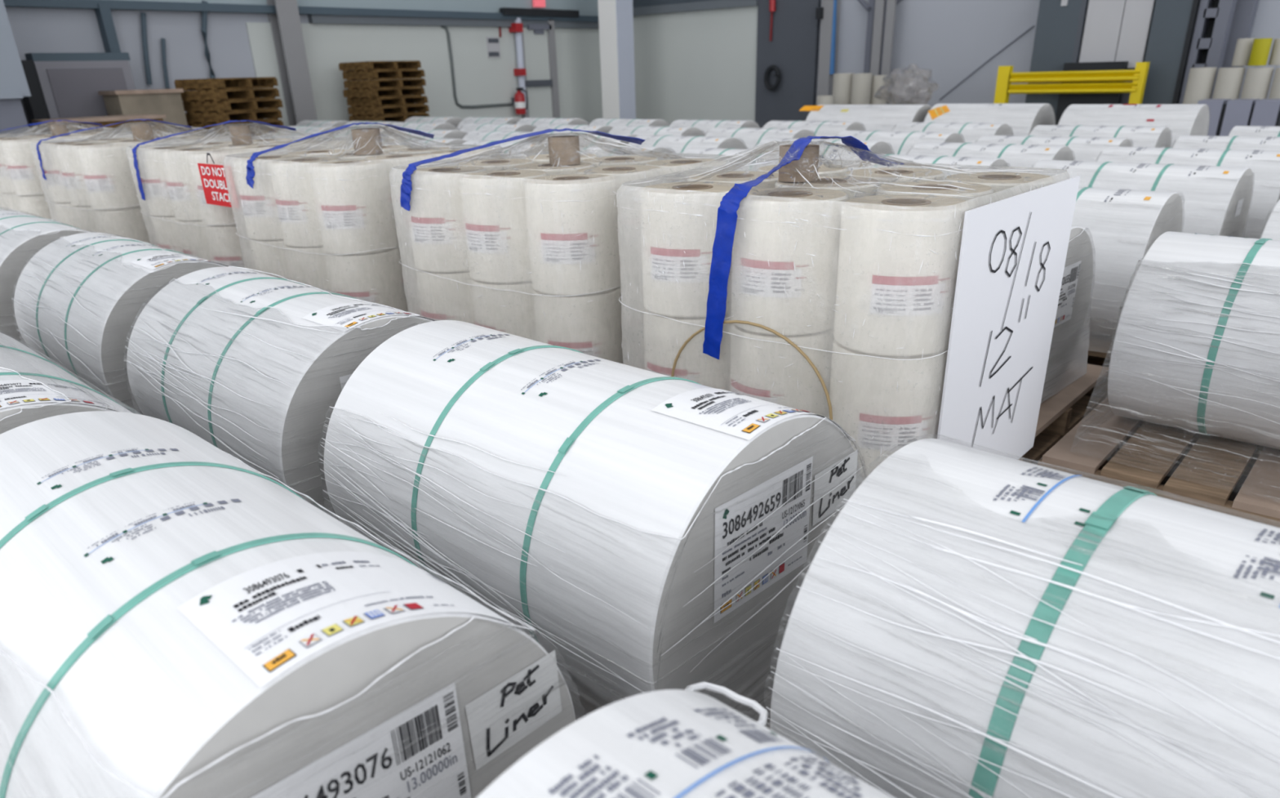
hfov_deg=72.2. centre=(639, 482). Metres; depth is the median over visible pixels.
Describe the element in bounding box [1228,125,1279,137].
paper roll
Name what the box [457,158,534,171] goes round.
roll
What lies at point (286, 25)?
steel column
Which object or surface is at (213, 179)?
warning sign
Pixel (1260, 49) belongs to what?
roll
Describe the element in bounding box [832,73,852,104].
roll
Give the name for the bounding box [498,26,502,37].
pipe
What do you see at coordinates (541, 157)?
roll
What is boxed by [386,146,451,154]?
roll
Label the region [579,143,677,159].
paper roll
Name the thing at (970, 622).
paper roll
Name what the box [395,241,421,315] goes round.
roll
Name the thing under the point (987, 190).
roll
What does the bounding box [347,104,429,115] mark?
wooden pallet
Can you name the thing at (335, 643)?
print
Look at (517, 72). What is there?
alarm box
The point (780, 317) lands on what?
roll
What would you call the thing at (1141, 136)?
paper roll
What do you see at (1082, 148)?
paper roll
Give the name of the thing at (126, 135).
roll
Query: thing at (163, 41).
hanging cable
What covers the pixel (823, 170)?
roll
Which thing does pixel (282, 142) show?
roll
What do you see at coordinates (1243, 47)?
roll
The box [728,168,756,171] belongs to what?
paper roll
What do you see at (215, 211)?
roll
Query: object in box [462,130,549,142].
paper roll
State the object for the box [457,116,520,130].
paper roll
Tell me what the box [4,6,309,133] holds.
wall
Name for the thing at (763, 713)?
loop
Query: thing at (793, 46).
door
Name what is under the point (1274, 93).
roll
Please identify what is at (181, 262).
label
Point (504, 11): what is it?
trim
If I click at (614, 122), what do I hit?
paper roll
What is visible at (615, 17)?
steel column
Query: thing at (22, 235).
paper roll
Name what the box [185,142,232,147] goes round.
roll
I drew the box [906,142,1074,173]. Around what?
paper roll
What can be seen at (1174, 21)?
column
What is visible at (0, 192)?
roll
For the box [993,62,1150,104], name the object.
guard rail
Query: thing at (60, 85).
panel
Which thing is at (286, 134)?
paper roll
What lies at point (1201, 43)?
shelf
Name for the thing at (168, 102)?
wooden crate
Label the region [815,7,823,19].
valve
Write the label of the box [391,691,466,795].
print
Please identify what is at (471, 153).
roll
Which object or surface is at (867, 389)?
roll
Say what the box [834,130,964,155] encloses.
paper roll
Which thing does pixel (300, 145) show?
roll
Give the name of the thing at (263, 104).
wooden pallet
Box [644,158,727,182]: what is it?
roll
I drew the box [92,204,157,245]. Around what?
roll
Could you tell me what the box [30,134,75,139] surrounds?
roll
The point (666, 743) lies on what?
paper roll
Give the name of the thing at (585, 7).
trim
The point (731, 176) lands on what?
roll
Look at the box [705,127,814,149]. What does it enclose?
paper roll
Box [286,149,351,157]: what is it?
roll
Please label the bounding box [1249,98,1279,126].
bale
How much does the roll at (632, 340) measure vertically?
0.340 m
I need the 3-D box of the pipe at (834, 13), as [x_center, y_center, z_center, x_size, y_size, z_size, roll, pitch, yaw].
[3.335,-7.755,15.192,0.138,1.248,0.099,19,32,37]
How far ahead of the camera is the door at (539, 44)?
16.98 m
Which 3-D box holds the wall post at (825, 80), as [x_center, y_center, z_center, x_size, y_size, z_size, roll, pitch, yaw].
[3.315,-7.292,15.532,0.216,2.387,0.244,19,32,37]
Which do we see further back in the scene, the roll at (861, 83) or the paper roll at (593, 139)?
the roll at (861, 83)
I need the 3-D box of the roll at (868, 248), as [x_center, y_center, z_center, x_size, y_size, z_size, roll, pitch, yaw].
[0.642,-0.519,2.172,0.299,0.340,0.301,1,25,6]
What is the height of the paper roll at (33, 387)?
0.616 m
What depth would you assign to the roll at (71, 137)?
6.05 m
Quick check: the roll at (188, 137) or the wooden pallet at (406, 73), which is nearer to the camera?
the roll at (188, 137)
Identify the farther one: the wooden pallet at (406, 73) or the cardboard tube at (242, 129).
the wooden pallet at (406, 73)
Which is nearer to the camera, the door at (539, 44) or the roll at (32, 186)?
the roll at (32, 186)
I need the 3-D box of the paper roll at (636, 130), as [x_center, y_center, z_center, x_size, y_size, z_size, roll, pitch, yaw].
[0.162,-3.419,9.225,1.065,0.616,0.716,20,32,38]
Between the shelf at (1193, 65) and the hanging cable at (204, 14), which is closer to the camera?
the shelf at (1193, 65)
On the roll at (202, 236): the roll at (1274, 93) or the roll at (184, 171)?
the roll at (184, 171)
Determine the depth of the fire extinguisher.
16.60 m
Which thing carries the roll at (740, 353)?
on the wooden pallet
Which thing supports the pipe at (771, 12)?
attached to the pipe at (772, 2)
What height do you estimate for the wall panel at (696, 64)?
2.302 m
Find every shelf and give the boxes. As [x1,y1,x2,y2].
[1191,63,1206,67]
[1195,38,1212,48]
[1203,8,1218,17]
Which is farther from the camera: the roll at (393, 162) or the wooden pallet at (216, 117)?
the wooden pallet at (216, 117)
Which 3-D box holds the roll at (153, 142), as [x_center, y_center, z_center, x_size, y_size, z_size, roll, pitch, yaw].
[-2.963,-1.919,5.407,0.299,0.340,0.301,-6,25,-9]
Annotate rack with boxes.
[1178,0,1237,104]
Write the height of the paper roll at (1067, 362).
0.616 m
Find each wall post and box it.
[94,3,120,52]
[817,0,840,95]
[863,0,875,73]
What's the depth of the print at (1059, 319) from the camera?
3.07 m
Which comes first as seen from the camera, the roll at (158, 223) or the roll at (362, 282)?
the roll at (362, 282)
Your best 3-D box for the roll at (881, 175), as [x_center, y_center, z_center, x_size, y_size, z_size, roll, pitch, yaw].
[0.783,-0.801,2.766,0.299,0.340,0.299,19,32,37]
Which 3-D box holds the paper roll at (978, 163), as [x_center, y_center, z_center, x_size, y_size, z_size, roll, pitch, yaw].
[1.710,-1.732,5.513,1.065,0.616,0.716,19,32,37]
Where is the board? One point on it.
(1012, 257)
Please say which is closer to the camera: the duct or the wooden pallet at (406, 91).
the duct
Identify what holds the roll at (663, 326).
on the wooden pallet
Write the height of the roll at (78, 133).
0.340 m
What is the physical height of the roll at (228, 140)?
0.340 m
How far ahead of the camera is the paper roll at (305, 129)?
11.11 m
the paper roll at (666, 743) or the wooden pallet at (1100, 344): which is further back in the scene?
the wooden pallet at (1100, 344)
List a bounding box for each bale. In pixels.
[1197,98,1231,136]
[1219,98,1260,136]
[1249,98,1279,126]
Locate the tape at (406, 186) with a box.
[400,128,644,211]
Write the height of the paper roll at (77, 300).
0.616 m
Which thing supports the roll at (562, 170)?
on the roll
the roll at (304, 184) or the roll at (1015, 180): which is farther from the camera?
the roll at (304, 184)
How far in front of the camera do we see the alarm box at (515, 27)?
16.20 m
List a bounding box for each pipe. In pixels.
[440,26,512,108]
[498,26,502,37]
[514,17,526,111]
[768,0,775,12]
[769,11,773,40]
[829,0,836,74]
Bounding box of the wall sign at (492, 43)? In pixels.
[486,36,500,57]
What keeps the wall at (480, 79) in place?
attached to the wall at (34, 29)
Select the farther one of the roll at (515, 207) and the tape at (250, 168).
the tape at (250, 168)
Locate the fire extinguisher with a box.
[511,87,528,114]
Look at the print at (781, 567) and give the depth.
1.47 m
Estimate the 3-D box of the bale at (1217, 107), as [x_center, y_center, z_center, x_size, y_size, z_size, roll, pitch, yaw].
[6.850,-4.195,10.579,0.289,0.773,0.488,19,32,37]
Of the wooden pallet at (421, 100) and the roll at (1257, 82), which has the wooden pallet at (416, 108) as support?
the wooden pallet at (421, 100)
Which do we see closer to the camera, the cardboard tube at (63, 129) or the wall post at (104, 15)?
the cardboard tube at (63, 129)
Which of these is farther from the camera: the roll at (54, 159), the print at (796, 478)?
the roll at (54, 159)
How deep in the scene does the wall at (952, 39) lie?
14.16 m
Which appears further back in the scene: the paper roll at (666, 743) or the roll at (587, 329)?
the roll at (587, 329)
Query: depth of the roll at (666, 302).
2.46 m
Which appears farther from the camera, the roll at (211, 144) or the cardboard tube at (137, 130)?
the cardboard tube at (137, 130)
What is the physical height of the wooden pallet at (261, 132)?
0.133 m
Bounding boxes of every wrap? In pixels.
[0,121,133,221]
[30,121,231,245]
[126,122,352,269]
[223,125,505,313]
[389,132,736,365]
[616,140,1071,478]
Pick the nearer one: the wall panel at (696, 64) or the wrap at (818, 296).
the wrap at (818, 296)
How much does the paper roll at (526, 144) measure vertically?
0.616 m
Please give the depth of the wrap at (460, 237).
2.90 m
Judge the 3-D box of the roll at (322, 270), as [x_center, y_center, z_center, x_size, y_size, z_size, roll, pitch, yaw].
[-1.416,-0.915,3.970,0.301,0.340,0.299,-23,32,-38]
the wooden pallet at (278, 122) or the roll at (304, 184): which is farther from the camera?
the wooden pallet at (278, 122)
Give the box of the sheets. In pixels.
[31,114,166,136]
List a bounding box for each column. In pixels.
[266,0,316,125]
[597,0,635,119]
[857,0,902,104]
[1142,0,1200,104]
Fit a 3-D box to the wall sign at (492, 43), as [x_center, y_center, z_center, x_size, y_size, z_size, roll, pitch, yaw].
[-2.685,-7.987,16.107,0.024,0.337,0.290,19,32,37]
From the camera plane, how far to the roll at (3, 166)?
6.09 m
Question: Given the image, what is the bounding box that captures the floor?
[1035,362,1264,501]
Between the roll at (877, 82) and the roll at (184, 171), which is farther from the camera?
the roll at (877, 82)
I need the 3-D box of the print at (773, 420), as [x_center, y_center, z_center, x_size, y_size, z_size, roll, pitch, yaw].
[0.224,-0.104,1.429,0.019,0.024,0.174,21,33,40]
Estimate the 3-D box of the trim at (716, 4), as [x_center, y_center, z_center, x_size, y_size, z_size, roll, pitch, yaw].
[0.810,-9.231,17.064,3.564,0.141,0.152,19,32,37]
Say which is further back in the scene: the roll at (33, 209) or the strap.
the roll at (33, 209)
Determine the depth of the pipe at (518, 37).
16.48 m
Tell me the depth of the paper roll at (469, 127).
10.40 m
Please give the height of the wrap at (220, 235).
0.793 m
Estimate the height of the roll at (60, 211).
0.340 m
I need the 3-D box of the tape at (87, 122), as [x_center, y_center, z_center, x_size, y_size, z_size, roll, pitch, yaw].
[-4.299,-2.443,6.320,0.809,0.298,0.168,-16,28,-27]
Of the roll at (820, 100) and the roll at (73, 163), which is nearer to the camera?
the roll at (73, 163)
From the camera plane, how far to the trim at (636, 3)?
17.39 m
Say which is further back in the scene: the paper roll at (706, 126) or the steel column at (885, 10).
the steel column at (885, 10)
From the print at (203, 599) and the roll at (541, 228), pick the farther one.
the roll at (541, 228)
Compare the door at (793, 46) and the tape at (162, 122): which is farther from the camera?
the door at (793, 46)
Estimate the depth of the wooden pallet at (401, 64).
13.61 m
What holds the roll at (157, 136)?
on the roll
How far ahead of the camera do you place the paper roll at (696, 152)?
6.12 m
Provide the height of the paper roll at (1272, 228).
0.616 m
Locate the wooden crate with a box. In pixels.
[97,88,190,136]
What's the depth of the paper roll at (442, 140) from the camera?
8.24 m
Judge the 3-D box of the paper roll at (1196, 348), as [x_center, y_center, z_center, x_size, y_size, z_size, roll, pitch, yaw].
[2.043,-0.389,2.618,1.037,0.616,0.978,21,33,40]
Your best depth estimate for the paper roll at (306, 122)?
12.77 m
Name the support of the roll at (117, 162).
on the roll at (113, 227)
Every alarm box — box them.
[508,22,523,32]
[513,68,526,75]
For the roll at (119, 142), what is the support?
on the roll
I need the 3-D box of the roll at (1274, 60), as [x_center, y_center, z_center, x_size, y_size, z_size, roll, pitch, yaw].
[7.655,-5.152,10.497,0.185,0.293,0.185,19,32,37]
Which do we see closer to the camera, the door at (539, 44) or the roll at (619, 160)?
the roll at (619, 160)
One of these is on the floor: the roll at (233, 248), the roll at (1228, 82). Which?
the roll at (1228, 82)
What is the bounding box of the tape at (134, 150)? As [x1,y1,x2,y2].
[131,120,296,199]
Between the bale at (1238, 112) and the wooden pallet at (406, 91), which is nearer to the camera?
the bale at (1238, 112)
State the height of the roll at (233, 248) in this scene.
0.340 m
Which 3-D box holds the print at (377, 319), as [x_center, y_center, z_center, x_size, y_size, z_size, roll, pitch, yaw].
[-0.625,-0.395,2.099,0.019,0.016,0.175,21,33,40]
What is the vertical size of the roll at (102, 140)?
0.340 m
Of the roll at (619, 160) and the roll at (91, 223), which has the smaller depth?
the roll at (619, 160)
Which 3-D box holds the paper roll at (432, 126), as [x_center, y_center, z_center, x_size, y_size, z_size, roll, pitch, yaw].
[-2.845,-4.416,11.560,1.066,0.616,0.709,20,32,38]
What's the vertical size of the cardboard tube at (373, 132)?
0.104 m
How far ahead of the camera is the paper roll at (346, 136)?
9.13 m
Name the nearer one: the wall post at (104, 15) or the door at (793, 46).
the wall post at (104, 15)
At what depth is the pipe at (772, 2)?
15.72 m
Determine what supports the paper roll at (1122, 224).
on the wooden pallet at (1100, 344)
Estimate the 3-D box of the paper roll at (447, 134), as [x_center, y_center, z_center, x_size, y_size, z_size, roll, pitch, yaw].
[-2.348,-3.665,9.920,1.060,0.616,0.710,20,33,39]
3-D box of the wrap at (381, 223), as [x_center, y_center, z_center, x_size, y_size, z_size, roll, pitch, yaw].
[-1.252,-1.230,4.091,1.064,0.799,0.949,19,32,37]
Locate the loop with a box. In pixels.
[684,680,768,725]
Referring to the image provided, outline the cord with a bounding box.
[671,320,832,420]
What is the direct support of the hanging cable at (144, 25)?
hanging from the wall at (34, 29)
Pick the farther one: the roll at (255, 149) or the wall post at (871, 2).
the wall post at (871, 2)
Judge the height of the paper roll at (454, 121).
0.616 m
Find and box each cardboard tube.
[48,123,69,136]
[129,123,154,140]
[228,124,253,144]
[351,128,382,155]
[547,135,580,164]
[778,144,819,182]
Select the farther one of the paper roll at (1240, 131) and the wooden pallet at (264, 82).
the wooden pallet at (264, 82)
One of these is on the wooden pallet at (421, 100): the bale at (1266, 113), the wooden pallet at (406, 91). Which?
the wooden pallet at (406, 91)
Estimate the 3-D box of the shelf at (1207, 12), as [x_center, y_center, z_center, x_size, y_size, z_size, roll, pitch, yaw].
[7.466,-6.118,11.438,0.164,0.104,0.274,19,32,37]
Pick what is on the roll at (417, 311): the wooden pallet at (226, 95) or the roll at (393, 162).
the roll at (393, 162)
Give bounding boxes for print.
[0,397,94,406]
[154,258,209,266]
[199,595,211,604]
[262,602,424,671]
[344,311,411,327]
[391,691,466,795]
[664,403,673,407]
[720,562,784,613]
[722,508,728,519]
[741,408,808,433]
[782,462,811,542]
[1054,315,1064,324]
[1069,263,1080,306]
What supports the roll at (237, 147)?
on the roll
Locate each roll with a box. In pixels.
[0,137,19,139]
[0,137,35,192]
[0,138,51,195]
[0,191,6,210]
[0,192,20,212]
[0,208,91,348]
[0,332,141,434]
[0,410,578,797]
[11,232,227,414]
[16,133,52,137]
[16,194,57,219]
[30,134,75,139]
[35,141,90,202]
[46,135,90,142]
[53,202,77,227]
[54,142,111,205]
[69,131,106,135]
[71,205,97,232]
[74,144,146,209]
[77,132,120,135]
[84,137,133,142]
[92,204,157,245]
[103,139,151,144]
[108,133,133,138]
[124,140,178,148]
[124,266,435,520]
[136,146,194,216]
[151,215,183,253]
[154,135,182,138]
[157,136,205,140]
[159,147,222,220]
[176,219,209,259]
[178,137,230,142]
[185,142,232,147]
[187,149,252,225]
[204,223,252,270]
[210,142,268,149]
[233,155,302,239]
[239,144,299,155]
[248,238,289,279]
[252,137,292,143]
[256,132,319,139]
[266,139,321,145]
[268,156,342,246]
[279,125,335,134]
[284,244,330,292]
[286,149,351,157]
[295,120,348,127]
[297,140,353,150]
[308,160,396,254]
[317,134,386,143]
[319,320,866,726]
[324,151,391,160]
[324,247,405,306]
[333,127,396,138]
[343,120,397,128]
[349,145,410,151]
[364,153,434,242]
[382,136,467,149]
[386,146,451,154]
[388,121,458,130]
[388,128,466,138]
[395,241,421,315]
[404,116,462,128]
[407,165,486,271]
[415,268,475,324]
[429,148,496,165]
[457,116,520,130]
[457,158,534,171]
[459,123,535,133]
[459,169,547,283]
[460,139,549,158]
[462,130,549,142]
[470,278,535,337]
[476,688,893,797]
[512,161,594,175]
[515,117,589,127]
[524,153,597,163]
[524,173,620,295]
[532,124,613,135]
[532,284,624,359]
[543,132,638,145]
[575,164,662,276]
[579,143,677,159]
[581,155,658,166]
[589,118,669,127]
[608,125,705,136]
[622,275,644,369]
[628,134,746,156]
[641,181,734,317]
[643,307,731,391]
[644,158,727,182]
[668,119,759,134]
[676,147,822,170]
[687,170,778,190]
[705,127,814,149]
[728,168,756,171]
[729,323,834,417]
[730,187,848,334]
[754,137,893,159]
[756,164,848,176]
[762,120,865,139]
[764,436,1279,797]
[774,175,880,199]
[799,104,932,131]
[816,95,834,105]
[827,342,947,481]
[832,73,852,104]
[833,194,971,355]
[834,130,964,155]
[834,152,1009,172]
[844,167,944,186]
[850,73,872,104]
[870,75,888,104]
[875,181,994,208]
[892,121,1012,142]
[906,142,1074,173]
[923,103,1055,135]
[943,172,1056,202]
[976,134,1133,161]
[1028,124,1171,147]
[1029,160,1253,237]
[1040,226,1095,403]
[1057,103,1209,147]
[1071,186,1184,335]
[1073,231,1279,498]
[1097,146,1279,239]
[1172,135,1279,151]
[1182,66,1217,104]
[1212,67,1245,99]
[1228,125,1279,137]
[1231,38,1255,66]
[1240,67,1274,99]
[1248,38,1272,66]
[1260,199,1279,240]
[1268,38,1279,65]
[1268,67,1279,98]
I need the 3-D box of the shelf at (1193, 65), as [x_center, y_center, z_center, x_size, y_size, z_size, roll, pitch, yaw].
[7.485,-5.536,11.710,0.164,0.092,0.274,19,32,37]
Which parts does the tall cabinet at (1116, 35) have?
door, door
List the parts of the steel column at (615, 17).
plate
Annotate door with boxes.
[520,18,559,118]
[755,0,821,128]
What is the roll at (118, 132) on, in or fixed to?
on the roll
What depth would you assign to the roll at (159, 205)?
4.74 m
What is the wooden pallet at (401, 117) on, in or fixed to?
on the wooden pallet
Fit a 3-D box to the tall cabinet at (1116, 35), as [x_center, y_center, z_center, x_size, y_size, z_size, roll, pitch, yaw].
[6.644,-5.973,12.420,0.963,2.446,0.854,19,32,37]
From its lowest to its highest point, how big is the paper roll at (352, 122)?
0.616 m
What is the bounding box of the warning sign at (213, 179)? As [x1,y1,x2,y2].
[197,152,239,208]
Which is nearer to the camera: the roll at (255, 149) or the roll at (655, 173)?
the roll at (655, 173)
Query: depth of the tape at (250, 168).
3.79 m
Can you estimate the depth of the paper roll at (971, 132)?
8.06 m
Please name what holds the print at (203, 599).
on the paper roll at (177, 620)
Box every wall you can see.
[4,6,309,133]
[245,22,603,130]
[815,0,1279,106]
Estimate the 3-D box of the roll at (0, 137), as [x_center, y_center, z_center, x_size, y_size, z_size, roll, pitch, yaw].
[-4.634,-2.326,6.388,0.299,0.340,0.301,8,27,20]
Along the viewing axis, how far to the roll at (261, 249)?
4.00 m
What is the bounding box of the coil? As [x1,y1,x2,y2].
[764,64,781,91]
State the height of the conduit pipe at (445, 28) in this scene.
1.370 m
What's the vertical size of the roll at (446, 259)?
0.340 m
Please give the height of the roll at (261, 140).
0.340 m
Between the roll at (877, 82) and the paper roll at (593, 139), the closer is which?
the paper roll at (593, 139)
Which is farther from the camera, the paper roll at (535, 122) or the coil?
the coil
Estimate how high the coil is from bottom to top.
0.448 m
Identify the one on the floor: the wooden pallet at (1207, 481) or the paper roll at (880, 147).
the wooden pallet at (1207, 481)
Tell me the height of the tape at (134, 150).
0.377 m
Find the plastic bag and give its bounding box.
[873,62,938,104]
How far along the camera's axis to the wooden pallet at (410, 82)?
13.69 m
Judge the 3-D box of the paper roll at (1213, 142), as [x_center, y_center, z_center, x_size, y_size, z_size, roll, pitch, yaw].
[4.196,-2.043,6.013,1.065,0.616,0.716,19,32,38]
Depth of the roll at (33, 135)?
6.50 m
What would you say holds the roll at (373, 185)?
on the roll at (362, 282)
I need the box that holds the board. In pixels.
[937,175,1079,459]
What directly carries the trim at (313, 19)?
attached to the wall at (34, 29)
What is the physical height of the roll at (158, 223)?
0.340 m
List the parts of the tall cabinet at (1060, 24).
name plate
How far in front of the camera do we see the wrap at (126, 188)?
5.16 m
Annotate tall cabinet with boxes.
[1025,0,1088,119]
[1054,0,1155,124]
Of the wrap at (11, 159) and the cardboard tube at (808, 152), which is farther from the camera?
the wrap at (11, 159)
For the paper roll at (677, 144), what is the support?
on the wooden pallet
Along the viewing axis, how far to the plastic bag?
13.18 m
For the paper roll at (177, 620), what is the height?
0.617 m
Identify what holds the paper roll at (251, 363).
on the wooden pallet
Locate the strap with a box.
[702,135,904,359]
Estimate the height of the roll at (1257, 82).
1.103 m
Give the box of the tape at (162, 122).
[35,119,191,179]
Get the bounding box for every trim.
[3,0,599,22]
[122,0,598,16]
[307,14,599,28]
[499,7,579,17]
[632,0,714,8]
[632,0,757,16]
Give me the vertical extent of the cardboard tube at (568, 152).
0.093 m
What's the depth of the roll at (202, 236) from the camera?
4.65 m
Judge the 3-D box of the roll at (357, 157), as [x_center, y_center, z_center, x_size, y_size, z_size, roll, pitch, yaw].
[-1.278,-1.342,4.061,0.299,0.340,0.299,19,32,37]
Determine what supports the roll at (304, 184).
on the roll at (322, 270)
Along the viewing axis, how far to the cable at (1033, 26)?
13.88 m
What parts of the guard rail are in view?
post, rail, rail, post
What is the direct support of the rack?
on the floor
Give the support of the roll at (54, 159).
on the roll at (60, 211)
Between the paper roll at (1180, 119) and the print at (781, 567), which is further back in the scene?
the paper roll at (1180, 119)
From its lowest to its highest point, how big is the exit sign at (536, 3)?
0.159 m
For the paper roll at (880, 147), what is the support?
on the wooden pallet
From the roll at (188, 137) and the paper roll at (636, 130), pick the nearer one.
the roll at (188, 137)
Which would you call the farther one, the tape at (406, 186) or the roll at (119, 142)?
the roll at (119, 142)
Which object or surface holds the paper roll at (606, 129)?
on the wooden pallet
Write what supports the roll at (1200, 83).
on the floor
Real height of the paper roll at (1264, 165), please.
0.616 m
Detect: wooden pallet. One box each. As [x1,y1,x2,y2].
[173,76,278,90]
[180,88,279,102]
[182,98,283,112]
[185,109,282,124]
[187,120,283,134]
[190,130,279,142]
[338,60,421,71]
[342,69,425,80]
[342,87,425,97]
[343,78,426,89]
[346,95,427,106]
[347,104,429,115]
[348,112,429,122]
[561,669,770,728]
[1022,363,1108,463]
[1037,396,1279,527]
[1080,330,1115,366]
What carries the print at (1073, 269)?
attached to the paper roll at (1067, 362)
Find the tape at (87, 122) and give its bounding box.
[0,120,102,131]
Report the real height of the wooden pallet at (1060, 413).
0.136 m
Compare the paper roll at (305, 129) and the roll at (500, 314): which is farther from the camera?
the paper roll at (305, 129)
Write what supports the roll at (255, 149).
on the roll
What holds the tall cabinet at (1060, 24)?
on the floor
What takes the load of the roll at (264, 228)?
on the roll at (261, 249)
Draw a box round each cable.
[140,12,152,84]
[160,38,169,88]
[201,0,215,78]
[939,25,1034,100]
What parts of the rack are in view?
panel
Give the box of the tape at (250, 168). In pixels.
[245,122,434,188]
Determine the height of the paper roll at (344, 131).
0.616 m
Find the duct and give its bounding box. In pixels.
[1222,0,1259,67]
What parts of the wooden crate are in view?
lid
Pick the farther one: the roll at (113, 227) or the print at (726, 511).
the roll at (113, 227)
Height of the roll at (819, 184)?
0.340 m
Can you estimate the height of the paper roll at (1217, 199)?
0.616 m
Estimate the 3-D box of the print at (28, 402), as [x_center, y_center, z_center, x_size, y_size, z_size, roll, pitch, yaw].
[-1.104,-0.142,1.615,0.019,0.037,0.172,21,33,40]
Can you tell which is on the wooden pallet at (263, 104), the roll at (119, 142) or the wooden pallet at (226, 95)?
the wooden pallet at (226, 95)
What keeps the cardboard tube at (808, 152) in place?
on the roll at (819, 184)
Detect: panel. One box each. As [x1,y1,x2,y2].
[20,52,135,134]
[633,5,757,124]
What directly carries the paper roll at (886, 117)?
on the wooden pallet
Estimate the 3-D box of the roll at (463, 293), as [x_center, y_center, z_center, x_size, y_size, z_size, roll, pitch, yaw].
[-0.693,-0.668,3.393,0.299,0.340,0.301,15,30,32]
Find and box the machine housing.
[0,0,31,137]
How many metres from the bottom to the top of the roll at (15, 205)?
0.340 m
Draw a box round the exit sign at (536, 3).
[533,0,545,7]
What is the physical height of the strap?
0.542 m
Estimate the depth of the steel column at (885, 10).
14.52 m
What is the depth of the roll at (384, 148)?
4.31 m
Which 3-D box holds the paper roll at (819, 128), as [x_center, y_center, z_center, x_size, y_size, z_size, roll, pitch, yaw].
[1.807,-3.494,9.276,1.060,0.616,0.710,19,32,38]
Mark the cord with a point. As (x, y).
(761, 326)
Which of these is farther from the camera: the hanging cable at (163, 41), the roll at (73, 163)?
the hanging cable at (163, 41)
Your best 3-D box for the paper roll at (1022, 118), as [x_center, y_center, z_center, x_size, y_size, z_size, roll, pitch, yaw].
[3.529,-3.475,8.970,1.133,0.738,0.775,20,33,38]

